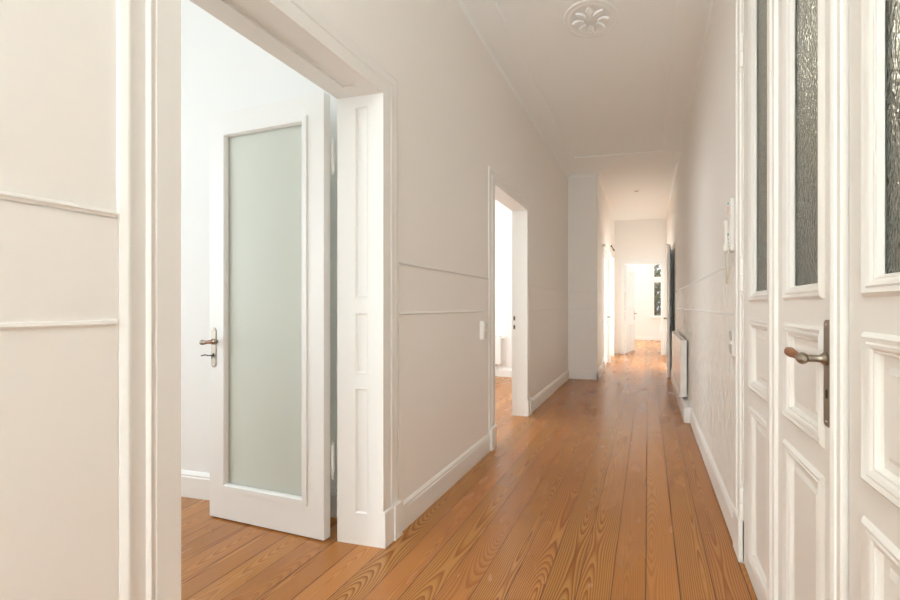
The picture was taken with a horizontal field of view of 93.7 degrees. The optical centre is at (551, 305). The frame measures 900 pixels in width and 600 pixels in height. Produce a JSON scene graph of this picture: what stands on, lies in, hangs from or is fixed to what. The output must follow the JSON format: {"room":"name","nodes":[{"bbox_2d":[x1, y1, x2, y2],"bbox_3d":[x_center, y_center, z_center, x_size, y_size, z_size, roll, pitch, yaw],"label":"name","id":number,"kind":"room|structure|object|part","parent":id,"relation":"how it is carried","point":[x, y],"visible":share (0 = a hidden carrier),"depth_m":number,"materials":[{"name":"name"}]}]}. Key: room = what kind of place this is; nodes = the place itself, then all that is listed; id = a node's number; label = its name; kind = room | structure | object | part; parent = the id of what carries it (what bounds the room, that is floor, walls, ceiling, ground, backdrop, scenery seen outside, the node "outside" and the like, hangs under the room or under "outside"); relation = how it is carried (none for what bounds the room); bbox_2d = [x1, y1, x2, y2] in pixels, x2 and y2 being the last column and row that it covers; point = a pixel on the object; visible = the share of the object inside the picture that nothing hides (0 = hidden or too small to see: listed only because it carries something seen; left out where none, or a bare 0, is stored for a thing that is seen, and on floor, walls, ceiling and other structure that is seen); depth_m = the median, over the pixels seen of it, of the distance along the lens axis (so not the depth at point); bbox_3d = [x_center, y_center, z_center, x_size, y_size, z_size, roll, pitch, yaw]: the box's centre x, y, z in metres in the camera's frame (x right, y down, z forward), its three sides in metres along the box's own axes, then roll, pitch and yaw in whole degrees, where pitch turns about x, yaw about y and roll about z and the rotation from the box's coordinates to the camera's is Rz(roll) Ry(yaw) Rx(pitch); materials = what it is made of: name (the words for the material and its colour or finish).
{"room":"apartment hallway","nodes":[
{"label":"apartment hallway","id":0,"kind":"room"},
{"bbox_2d":[181,0,336,487],"bbox_3d":[-2.730,-0.495,2.832,3.393,3.490,0.100,0,0,13],"label":"wall","id":1,"kind":"structure","parent":0,"point":[222,70],"depth_m":2.67,"materials":[{"name":"white paint"}]},
{"bbox_2d":[181,470,336,517],"bbox_3d":[-2.743,1.167,2.773,3.393,0.165,0.020,0,0,13],"label":"baseboard","id":2,"kind":"structure","parent":1,"relation":"attached to","point":[194,484],"depth_m":2.66,"materials":[{"name":"white paint"}]},
{"bbox_2d":[199,92,334,540],"bbox_3d":[-1.609,0.053,2.319,0.897,2.377,0.194,0,0,18],"label":"door","id":3,"kind":"structure","parent":1,"relation":"in","point":[269,342],"depth_m":2.31,"materials":[{"name":"white paint"}]},
{"bbox_3d":[-1.995,0.244,2.417,0.040,0.235,0.004,0,0,18],"label":"handle plate","id":4,"kind":"part","parent":3,"relation":"part of","materials":[{"name":"silver metal"}]},
{"bbox_3d":[-1.618,0.025,2.322,0.653,2.100,0.060,0,0,18],"label":"moulding","id":5,"kind":"part","parent":3,"relation":"part of","materials":[{"name":"white paint"}]},
{"bbox_3d":[-1.618,0.025,2.322,0.593,2.040,0.006,0,0,18],"label":"glass pane","id":6,"kind":"part","parent":3,"relation":"part of","materials":[{"name":"white glass"}]},
{"bbox_2d":[0,0,567,599],"bbox_3d":[-1.656,-0.495,-0.609,0.267,3.490,16.060,0,0,13],"label":"wall","id":7,"kind":"structure","parent":0,"point":[459,116],"depth_m":1.05,"materials":[{"name":"white paint"}]},
{"bbox_2d":[0,190,116,217],"bbox_3d":[-2.240,-0.237,-3.699,0.007,0.018,9.775,0,0,13],"label":"rail","id":8,"kind":"object","parent":7,"relation":"attached to","point":[5,195],"visible":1,"depth_m":0.95,"materials":[{"name":"white paint"}]},
{"bbox_2d":[0,320,117,329],"bbox_3d":[-2.239,0.043,-3.699,0.008,0.016,9.775,0,0,13],"label":"rail","id":9,"kind":"object","parent":7,"relation":"attached to","point":[85,323],"visible":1,"depth_m":0.95,"materials":[{"name":"white paint"}]},
{"bbox_2d":[117,0,402,599],"bbox_3d":[-1.101,0.005,1.685,0.302,2.490,1.222,0,0,13],"label":"trim","id":10,"kind":"structure","parent":7,"relation":"attached to","point":[296,33],"depth_m":1.33,"materials":[{"name":"white paint"}]},
{"bbox_3d":[-1.105,-1.115,1.686,0.070,0.006,0.780,0,0,13],"label":"lining panel","id":11,"kind":"part","parent":10,"relation":"part of","materials":[{"name":"white paint"}]},
{"bbox_3d":[-0.996,-0.542,2.152,0.082,1.007,0.020,0,0,13],"label":"lining panel","id":12,"kind":"part","parent":10,"relation":"part of","materials":[{"name":"white paint"}]},
{"bbox_3d":[-0.996,0.195,2.152,0.082,0.322,0.020,0,0,13],"label":"lining panel","id":13,"kind":"part","parent":10,"relation":"part of","materials":[{"name":"white paint"}]},
{"bbox_3d":[-0.996,0.760,2.152,0.082,0.662,0.020,0,0,13],"label":"lining panel","id":14,"kind":"part","parent":10,"relation":"part of","materials":[{"name":"white paint"}]},
{"bbox_2d":[399,262,488,279],"bbox_3d":[-0.695,-0.237,2.900,0.007,0.018,1.300,0,0,13],"label":"rail","id":15,"kind":"object","parent":7,"relation":"attached to","point":[400,263],"visible":1,"depth_m":2.69,"materials":[{"name":"white paint"}]},
{"bbox_2d":[399,310,488,314],"bbox_3d":[-0.694,0.043,2.900,0.008,0.016,1.300,0,0,13],"label":"rail","id":16,"kind":"object","parent":7,"relation":"attached to","point":[434,312],"visible":1,"depth_m":2.70,"materials":[{"name":"white paint"}]},
{"bbox_2d":[403,433,489,530],"bbox_3d":[-0.691,1.173,2.901,0.022,0.155,1.295,0,0,13],"label":"baseboard","id":17,"kind":"structure","parent":7,"relation":"attached to","point":[418,502],"depth_m":2.71,"materials":[{"name":"white paint"}]},
{"bbox_2d":[480,321,486,339],"bbox_3d":[-0.562,0.203,3.392,0.039,0.155,0.082,0,0,13],"label":"light switch","id":18,"kind":"object","parent":7,"relation":"attached to","point":[483,324],"visible":1,"depth_m":3.36,"materials":[{"name":"white plastic"}]},
{"bbox_2d":[488,166,531,450],"bbox_3d":[-0.472,0.018,4.170,0.210,2.463,1.263,0,0,13],"label":"trim","id":19,"kind":"structure","parent":7,"relation":"attached to","point":[500,190],"depth_m":4.65,"materials":[{"name":"white paint"}]},
{"bbox_2d":[457,0,569,177],"bbox_3d":[-1.518,-2.223,-0.692,0.050,0.035,15.960,0,0,13],"label":"crown molding","id":20,"kind":"structure","parent":7,"relation":"attached to","point":[458,1],"depth_m":3.91,"materials":[{"name":"white paint"}]},
{"bbox_2d":[530,285,567,292],"bbox_3d":[0.014,-0.237,5.928,0.007,0.018,2.370,0,0,13],"label":"rail","id":21,"kind":"object","parent":7,"relation":"attached to","point":[530,285],"visible":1,"depth_m":5.62,"materials":[{"name":"white paint"}]},
{"bbox_2d":[530,308,568,309],"bbox_3d":[0.015,0.043,5.928,0.008,0.016,2.370,0,0,13],"label":"rail","id":22,"kind":"object","parent":7,"relation":"attached to","point":[551,308],"visible":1,"depth_m":5.80,"materials":[{"name":"white paint"}]},
{"bbox_2d":[532,370,568,411],"bbox_3d":[0.018,1.173,5.927,0.022,0.155,2.370,0,0,13],"label":"baseboard","id":23,"kind":"structure","parent":7,"relation":"attached to","point":[537,400],"depth_m":5.62,"materials":[{"name":"white paint"}]},
{"bbox_2d":[181,340,757,599],"bbox_3d":[1.088,1.310,7.499,9.700,0.120,16.300,0,0,13],"label":"floor","id":24,"kind":"structure","parent":0,"point":[604,491],"depth_m":2.28,"materials":[{"name":"brown wood"}]},
{"bbox_2d":[495,336,504,376],"bbox_3d":[-1.399,0.889,7.347,1.167,0.722,0.103,0,0,14],"label":"radiator","id":25,"kind":"object","parent":24,"relation":"on","point":[498,339],"visible":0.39,"depth_m":7.20,"materials":[{"name":"white metal"}]},
{"bbox_3d":[-1.440,0.782,7.317,1.076,0.484,0.012,0,0,13],"label":"panel","id":26,"kind":"part","parent":25,"relation":"part of","materials":[{"name":"white metal"}]},
{"bbox_2d":[495,200,511,368],"bbox_3d":[-1.591,-0.495,7.495,3.485,3.490,0.100,0,0,13],"label":"wall","id":27,"kind":"structure","parent":0,"point":[503,215],"depth_m":7.27,"materials":[{"name":"white paint"}]},
{"bbox_2d":[495,368,511,376],"bbox_3d":[-1.604,1.180,7.437,3.485,0.140,0.020,0,0,13],"label":"baseboard","id":28,"kind":"structure","parent":27,"relation":"attached to","point":[502,372],"depth_m":7.25,"materials":[{"name":"white paint"}]},
{"bbox_2d":[568,293,596,369],"bbox_3d":[0.522,0.487,7.024,0.496,1.425,0.005,0,0,13],"label":"wall","id":29,"kind":"structure","parent":0,"point":[582,323],"depth_m":7.02,"materials":[{"name":"white paint"}]},
{"bbox_2d":[568,369,597,379],"bbox_3d":[0.529,1.173,7.013,0.522,0.155,0.022,0,0,13],"label":"baseboard","id":30,"kind":"structure","parent":29,"relation":"attached to","point":[573,374],"depth_m":7.00,"materials":[{"name":"white paint"}]},
{"bbox_2d":[568,292,597,292],"bbox_3d":[0.525,-0.237,7.018,0.512,0.018,0.007,0,0,13],"label":"rail","id":31,"kind":"object","parent":29,"relation":"attached to","point":[568,292],"visible":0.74,"depth_m":7.02,"materials":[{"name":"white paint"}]},
{"bbox_2d":[460,0,710,220],"bbox_3d":[0.108,-2.308,3.313,9.700,0.164,24.900,0,0,13],"label":"ceiling","id":32,"kind":"structure","parent":0,"point":[606,94],"depth_m":4.09,"materials":[{"name":"white paint"}]},
{"bbox_2d":[563,0,618,37],"bbox_3d":[0.303,-2.231,3.205,0.430,0.018,0.430,0,0,13],"label":"rosette","id":33,"kind":"object","parent":32,"relation":"attached to","point":[584,18],"visible":1,"depth_m":3.18,"materials":[{"name":"white paint"}]},
{"bbox_2d":[568,176,614,369],"bbox_3d":[0.968,-0.495,8.925,0.505,3.490,3.900,0,0,13],"label":"wall","id":34,"kind":"structure","parent":0,"point":[591,223],"depth_m":7.05,"materials":[{"name":"white paint"}]},
{"bbox_2d":[568,173,596,177],"bbox_3d":[0.515,-2.223,7.002,0.500,0.035,0.050,0,0,13],"label":"crown molding","id":35,"kind":"structure","parent":34,"relation":"attached to","point":[594,174],"depth_m":7.01,"materials":[{"name":"white paint"}]},
{"bbox_2d":[597,364,603,379],"bbox_3d":[0.870,1.173,7.375,0.022,0.155,0.882,0,0,13],"label":"baseboard","id":36,"kind":"structure","parent":34,"relation":"attached to","point":[600,371],"depth_m":7.30,"materials":[{"name":"white paint"}]},
{"bbox_2d":[602,244,611,371],"bbox_3d":[1.070,0.035,8.495,0.220,2.430,1.390,0,0,13],"label":"trim","id":37,"kind":"structure","parent":34,"relation":"attached to","point":[606,252],"depth_m":9.03,"materials":[{"name":"white paint"}]},
{"bbox_2d":[597,174,616,220],"bbox_3d":[1.233,-2.223,8.862,0.050,0.035,3.900,0,0,13],"label":"crown molding","id":38,"kind":"structure","parent":34,"relation":"attached to","point":[598,175],"depth_m":8.26,"materials":[{"name":"white paint"}]},
{"bbox_2d":[604,257,609,364],"bbox_3d":[1.102,0.114,8.487,0.128,2.260,1.124,0,0,13],"label":"door","id":39,"kind":"structure","parent":34,"relation":"in","point":[605,259],"depth_m":8.57,"materials":[{"name":"white paint"}]},
{"bbox_3d":[1.014,-0.545,8.256,0.062,0.810,0.360,0,0,13],"label":"moulding","id":40,"kind":"part","parent":39,"relation":"part of","materials":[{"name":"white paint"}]},
{"bbox_3d":[1.070,0.114,8.495,0.042,2.260,1.124,0,0,13],"label":"frame","id":41,"kind":"part","parent":39,"relation":"part of","materials":[{"name":"white paint"}]},
{"bbox_3d":[1.127,-0.545,8.739,0.062,0.810,0.360,0,0,13],"label":"moulding","id":42,"kind":"part","parent":39,"relation":"part of","materials":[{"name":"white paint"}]},
{"bbox_3d":[1.127,0.770,8.739,0.062,0.600,0.360,0,0,13],"label":"moulding","id":43,"kind":"part","parent":39,"relation":"part of","materials":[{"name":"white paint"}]},
{"bbox_2d":[602,244,611,255],"bbox_3d":[1.148,-1.150,8.477,0.060,0.060,1.390,0,0,13],"label":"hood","id":44,"kind":"object","parent":34,"relation":"attached to","point":[604,247],"depth_m":8.25,"materials":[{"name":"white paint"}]},
{"bbox_2d":[610,254,613,355],"bbox_3d":[1.363,0.005,9.838,0.178,2.490,1.059,0,0,13],"label":"trim","id":45,"kind":"structure","parent":34,"relation":"attached to","point":[611,256],"depth_m":10.28,"materials":[{"name":"white paint"}]},
{"bbox_2d":[615,218,666,354],"bbox_3d":[2.587,-0.495,10.610,6.600,3.490,0.120,0,0,13],"label":"wall","id":46,"kind":"structure","parent":0,"point":[642,238],"depth_m":10.64,"materials":[{"name":"white paint"}]},
{"bbox_2d":[625,265,636,352],"bbox_3d":[2.135,0.082,11.219,0.194,2.324,0.880,0,0,25],"label":"door","id":47,"kind":"structure","parent":46,"relation":"in","point":[630,313],"depth_m":11.12,"materials":[{"name":"white paint"}]},
{"bbox_3d":[2.053,-0.545,11.044,0.062,0.810,0.280,0,0,25],"label":"moulding","id":48,"kind":"part","parent":47,"relation":"part of","materials":[{"name":"white paint"}]},
{"bbox_3d":[2.053,0.770,11.044,0.062,0.600,0.280,0,0,25],"label":"moulding","id":49,"kind":"part","parent":47,"relation":"part of","materials":[{"name":"white paint"}]},
{"bbox_3d":[2.218,-0.545,11.394,0.062,0.810,0.280,0,0,25],"label":"moulding","id":50,"kind":"part","parent":47,"relation":"part of","materials":[{"name":"white paint"}]},
{"bbox_3d":[2.218,0.770,11.394,0.062,0.600,0.280,0,0,25],"label":"moulding","id":51,"kind":"part","parent":47,"relation":"part of","materials":[{"name":"white paint"}]},
{"bbox_2d":[620,259,665,354],"bbox_3d":[2.353,0.022,10.644,1.145,2.457,0.160,0,0,13],"label":"trim","id":52,"kind":"structure","parent":46,"relation":"attached to","point":[662,262],"depth_m":10.58,"materials":[{"name":"white paint"}]},
{"bbox_2d":[628,264,660,336],"bbox_3d":[3.620,-0.495,15.020,6.600,3.490,0.100,0,0,13],"label":"wall","id":53,"kind":"structure","parent":0,"point":[645,326],"depth_m":15.02,"materials":[{"name":"white paint"}]},
{"bbox_2d":[635,337,660,339],"bbox_3d":[3.606,1.190,14.962,6.600,0.120,0.020,0,0,13],"label":"baseboard","id":54,"kind":"structure","parent":53,"relation":"attached to","point":[636,338],"depth_m":14.98,"materials":[{"name":"white paint"}]},
{"bbox_2d":[651,264,660,317],"bbox_3d":[4.252,-0.603,14.780,1.340,2.085,0.120,0,0,13],"label":"window","id":55,"kind":"structure","parent":53,"relation":"in","point":[653,279],"depth_m":14.92,"materials":[{"name":"white paint"}]},
{"bbox_3d":[4.258,-0.627,14.809,1.310,2.035,0.020,0,0,13],"label":"casing","id":56,"kind":"part","parent":55,"relation":"part of","materials":[{"name":"white paint"}]},
{"bbox_2d":[667,0,733,505],"bbox_3d":[0.735,-0.495,0.783,0.165,3.490,19.860,0,0,13],"label":"wall","id":57,"kind":"structure","parent":0,"point":[703,187],"depth_m":3.12,"materials":[{"name":"white paint"}]},
{"bbox_2d":[664,244,672,376],"bbox_3d":[2.167,0.080,7.565,0.164,2.329,0.885,0,0,18],"label":"door","id":58,"kind":"structure","parent":57,"relation":"in","point":[669,318],"depth_m":7.15,"materials":[{"name":"white paint"}]},
{"bbox_3d":[2.167,0.080,7.565,0.042,2.329,0.885,0,0,18],"label":"frame","id":59,"kind":"part","parent":58,"relation":"part of","materials":[{"name":"white paint"}]},
{"bbox_3d":[2.105,-0.545,7.380,0.062,0.810,0.282,0,0,18],"label":"moulding","id":60,"kind":"part","parent":58,"relation":"part of","materials":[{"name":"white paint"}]},
{"bbox_3d":[2.105,0.770,7.380,0.062,0.600,0.282,0,0,18],"label":"moulding","id":61,"kind":"part","parent":58,"relation":"part of","materials":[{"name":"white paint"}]},
{"bbox_3d":[2.228,-0.545,7.749,0.062,0.810,0.282,0,0,18],"label":"moulding","id":62,"kind":"part","parent":58,"relation":"part of","materials":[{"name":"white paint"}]},
{"bbox_3d":[2.228,0.770,7.749,0.062,0.600,0.282,0,0,18],"label":"moulding","id":63,"kind":"part","parent":58,"relation":"part of","materials":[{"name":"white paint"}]},
{"bbox_2d":[671,245,672,364],"bbox_3d":[2.516,0.033,8.418,0.178,2.434,1.109,0,0,13],"label":"trim","id":64,"kind":"structure","parent":57,"relation":"attached to","point":[672,245],"depth_m":7.89,"materials":[{"name":"white paint"}]},
{"bbox_2d":[672,331,686,397],"bbox_3d":[1.728,0.736,5.588,0.101,0.681,1.770,0,0,14],"label":"radiator","id":65,"kind":"object","parent":57,"relation":"attached to","point":[679,344],"visible":1,"depth_m":4.89,"materials":[{"name":"white metal"}]},
{"bbox_3d":[1.692,0.724,5.597,0.012,0.634,1.746,0,0,13],"label":"panel","id":66,"kind":"part","parent":65,"relation":"part of","materials":[{"name":"white metal"}]},
{"bbox_2d":[672,331,685,339],"bbox_3d":[1.720,0.402,5.590,0.070,0.010,1.746,0,0,13],"label":"grille","id":67,"kind":"object","parent":65,"relation":"attached to","point":[674,333],"depth_m":5.53,"materials":[{"name":"white metal"}]},
{"bbox_2d":[665,0,712,219],"bbox_3d":[0.636,-2.223,0.806,0.050,0.035,19.860,0,0,13],"label":"crown molding","id":68,"kind":"structure","parent":57,"relation":"attached to","point":[710,9],"depth_m":5.00,"materials":[{"name":"white paint"}]},
{"bbox_2d":[670,369,733,540],"bbox_3d":[1.501,1.165,4.578,0.085,0.170,5.000,0,0,13],"label":"baseboard","id":69,"kind":"structure","parent":57,"relation":"attached to","point":[724,500],"depth_m":3.05,"materials":[{"name":"white paint"}]},
{"bbox_2d":[672,261,733,293],"bbox_3d":[1.639,-0.237,5.016,0.007,0.018,5.925,0,0,13],"label":"rail","id":70,"kind":"object","parent":57,"relation":"attached to","point":[732,262],"visible":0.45,"depth_m":3.09,"materials":[{"name":"white paint"}]},
{"bbox_2d":[672,308,733,314],"bbox_3d":[1.639,0.043,5.016,0.008,0.016,5.925,0,0,13],"label":"rail","id":71,"kind":"object","parent":57,"relation":"attached to","point":[707,311],"visible":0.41,"depth_m":2.98,"materials":[{"name":"white paint"}]},
{"bbox_2d":[722,197,733,283],"bbox_3d":[0.978,-0.356,2.273,0.052,0.468,0.102,0,0,13],"label":"handset","id":72,"kind":"object","parent":57,"relation":"attached to","point":[728,246],"visible":0.99,"depth_m":2.25,"materials":[{"name":"white plastic"}]},
{"bbox_3d":[0.976,-0.217,2.286,0.011,0.190,0.078,0,0,9],"label":"cord","id":73,"kind":"part","parent":72,"relation":"part of","materials":[{"name":"beige plastic"}]},
{"bbox_2d":[729,328,733,356],"bbox_3d":[0.986,0.200,2.255,0.019,0.155,0.082,0,0,13],"label":"light switch","id":74,"kind":"object","parent":57,"relation":"attached to","point":[731,332],"visible":0.91,"depth_m":2.23,"materials":[{"name":"white plastic"}]},
{"bbox_2d":[733,0,743,562],"bbox_3d":[0.758,-0.238,1.113,0.112,2.976,2.064,0,0,13],"label":"trim","id":75,"kind":"structure","parent":57,"relation":"attached to","point":[738,528],"depth_m":2.03,"materials":[{"name":"white paint"}]},
{"bbox_2d":[739,0,766,599],"bbox_3d":[0.892,-0.168,1.751,0.075,2.824,0.503,0,0,13],"label":"door","id":76,"kind":"structure","parent":57,"relation":"in","point":[753,44],"depth_m":1.82,"materials":[{"name":"white paint"}]},
{"bbox_3d":[0.885,0.215,1.700,0.065,0.320,0.326,0,0,13],"label":"moulding","id":77,"kind":"part","parent":76,"relation":"part of","materials":[{"name":"white paint"}]},
{"bbox_3d":[0.885,0.800,1.700,0.065,0.700,0.326,0,0,13],"label":"moulding","id":78,"kind":"part","parent":76,"relation":"part of","materials":[{"name":"white paint"}]},
{"bbox_3d":[0.885,-0.744,1.700,0.065,1.452,0.326,0,0,13],"label":"moulding","id":79,"kind":"part","parent":76,"relation":"part of","materials":[{"name":"white paint"}]},
{"bbox_3d":[0.885,0.215,1.700,0.031,0.242,0.248,0,0,13],"label":"panel","id":80,"kind":"part","parent":76,"relation":"part of","materials":[{"name":"white paint"}]},
{"bbox_3d":[0.885,0.800,1.700,0.031,0.622,0.248,0,0,13],"label":"panel","id":81,"kind":"part","parent":76,"relation":"part of","materials":[{"name":"white paint"}]},
{"bbox_3d":[0.885,-0.744,1.700,0.006,1.374,0.248,0,0,13],"label":"glass pane","id":82,"kind":"part","parent":76,"relation":"part of","materials":[{"name":"grey"}]},
{"bbox_2d":[767,0,848,599],"bbox_3d":[0.748,-0.168,1.257,0.131,2.824,0.615,0,0,13],"label":"door","id":83,"kind":"structure","parent":57,"relation":"in","point":[808,40],"depth_m":1.21,"materials":[{"name":"white paint"}]},
{"bbox_3d":[0.775,0.215,1.229,0.065,0.320,0.325,0,0,13],"label":"moulding","id":84,"kind":"part","parent":83,"relation":"part of","materials":[{"name":"white paint"}]},
{"bbox_3d":[0.775,0.800,1.229,0.065,0.700,0.325,0,0,13],"label":"moulding","id":85,"kind":"part","parent":83,"relation":"part of","materials":[{"name":"white paint"}]},
{"bbox_3d":[0.775,-0.744,1.229,0.065,1.452,0.325,0,0,13],"label":"moulding","id":86,"kind":"part","parent":83,"relation":"part of","materials":[{"name":"white paint"}]},
{"bbox_3d":[0.775,0.215,1.229,0.031,0.242,0.247,0,0,13],"label":"panel","id":87,"kind":"part","parent":83,"relation":"part of","materials":[{"name":"white paint"}]},
{"bbox_3d":[0.775,0.800,1.229,0.031,0.622,0.247,0,0,13],"label":"panel","id":88,"kind":"part","parent":83,"relation":"part of","materials":[{"name":"white paint"}]},
{"bbox_3d":[0.775,-0.744,1.229,0.006,1.374,0.247,0,0,13],"label":"glass pane","id":89,"kind":"part","parent":83,"relation":"part of","materials":[{"name":"grey"}]},
{"bbox_3d":[0.675,0.136,1.071,0.072,0.034,0.047,0,0,13],"label":"lever","id":90,"kind":"part","parent":83,"relation":"part of","materials":[{"name":"silver metal"}]},
{"bbox_3d":[0.709,0.173,1.056,0.004,0.275,0.040,0,0,13],"label":"handle plate","id":91,"kind":"part","parent":83,"relation":"part of","materials":[{"name":"silver metal"}]},
{"bbox_2d":[849,0,899,599],"bbox_3d":[0.644,-0.168,0.669,0.065,2.824,0.560,0,0,13],"label":"door","id":92,"kind":"structure","parent":57,"relation":"in","point":[874,25],"depth_m":0.84,"materials":[{"name":"white paint"}]},
{"bbox_3d":[0.655,0.215,0.718,0.065,0.320,0.326,0,0,13],"label":"moulding","id":93,"kind":"part","parent":92,"relation":"part of","materials":[{"name":"white paint"}]},
{"bbox_3d":[0.655,0.800,0.718,0.065,0.700,0.326,0,0,13],"label":"moulding","id":94,"kind":"part","parent":92,"relation":"part of","materials":[{"name":"white paint"}]},
{"bbox_3d":[0.655,-0.744,0.718,0.065,1.452,0.326,0,0,13],"label":"moulding","id":95,"kind":"part","parent":92,"relation":"part of","materials":[{"name":"white paint"}]},
{"bbox_3d":[0.655,0.215,0.718,0.031,0.242,0.248,0,0,13],"label":"panel","id":96,"kind":"part","parent":92,"relation":"part of","materials":[{"name":"white paint"}]},
{"bbox_3d":[0.655,0.800,0.718,0.031,0.622,0.248,0,0,13],"label":"panel","id":97,"kind":"part","parent":92,"relation":"part of","materials":[{"name":"white paint"}]},
{"bbox_3d":[0.655,-0.744,0.718,0.006,1.374,0.248,0,0,13],"label":"glass pane","id":98,"kind":"part","parent":92,"relation":"part of","materials":[{"name":"grey"}]},
{"label":"outside","id":99,"kind":"structure","parent":0,"visible":0},
{"bbox_3d":[9.923,4.350,31.415,45.000,0.200,34.300,0,0,13],"label":"ground","id":100,"kind":"structure","parent":99,"visible":0},
{"bbox_2d":[654,265,660,315],"bbox_3d":[5.509,0.906,21.795,4.756,6.709,4.698,0,0,13],"label":"tree","id":101,"kind":"object","parent":100,"relation":"on","point":[657,285],"visible":0.04,"depth_m":20.78,"materials":[{"name":"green plant"}]}
]}

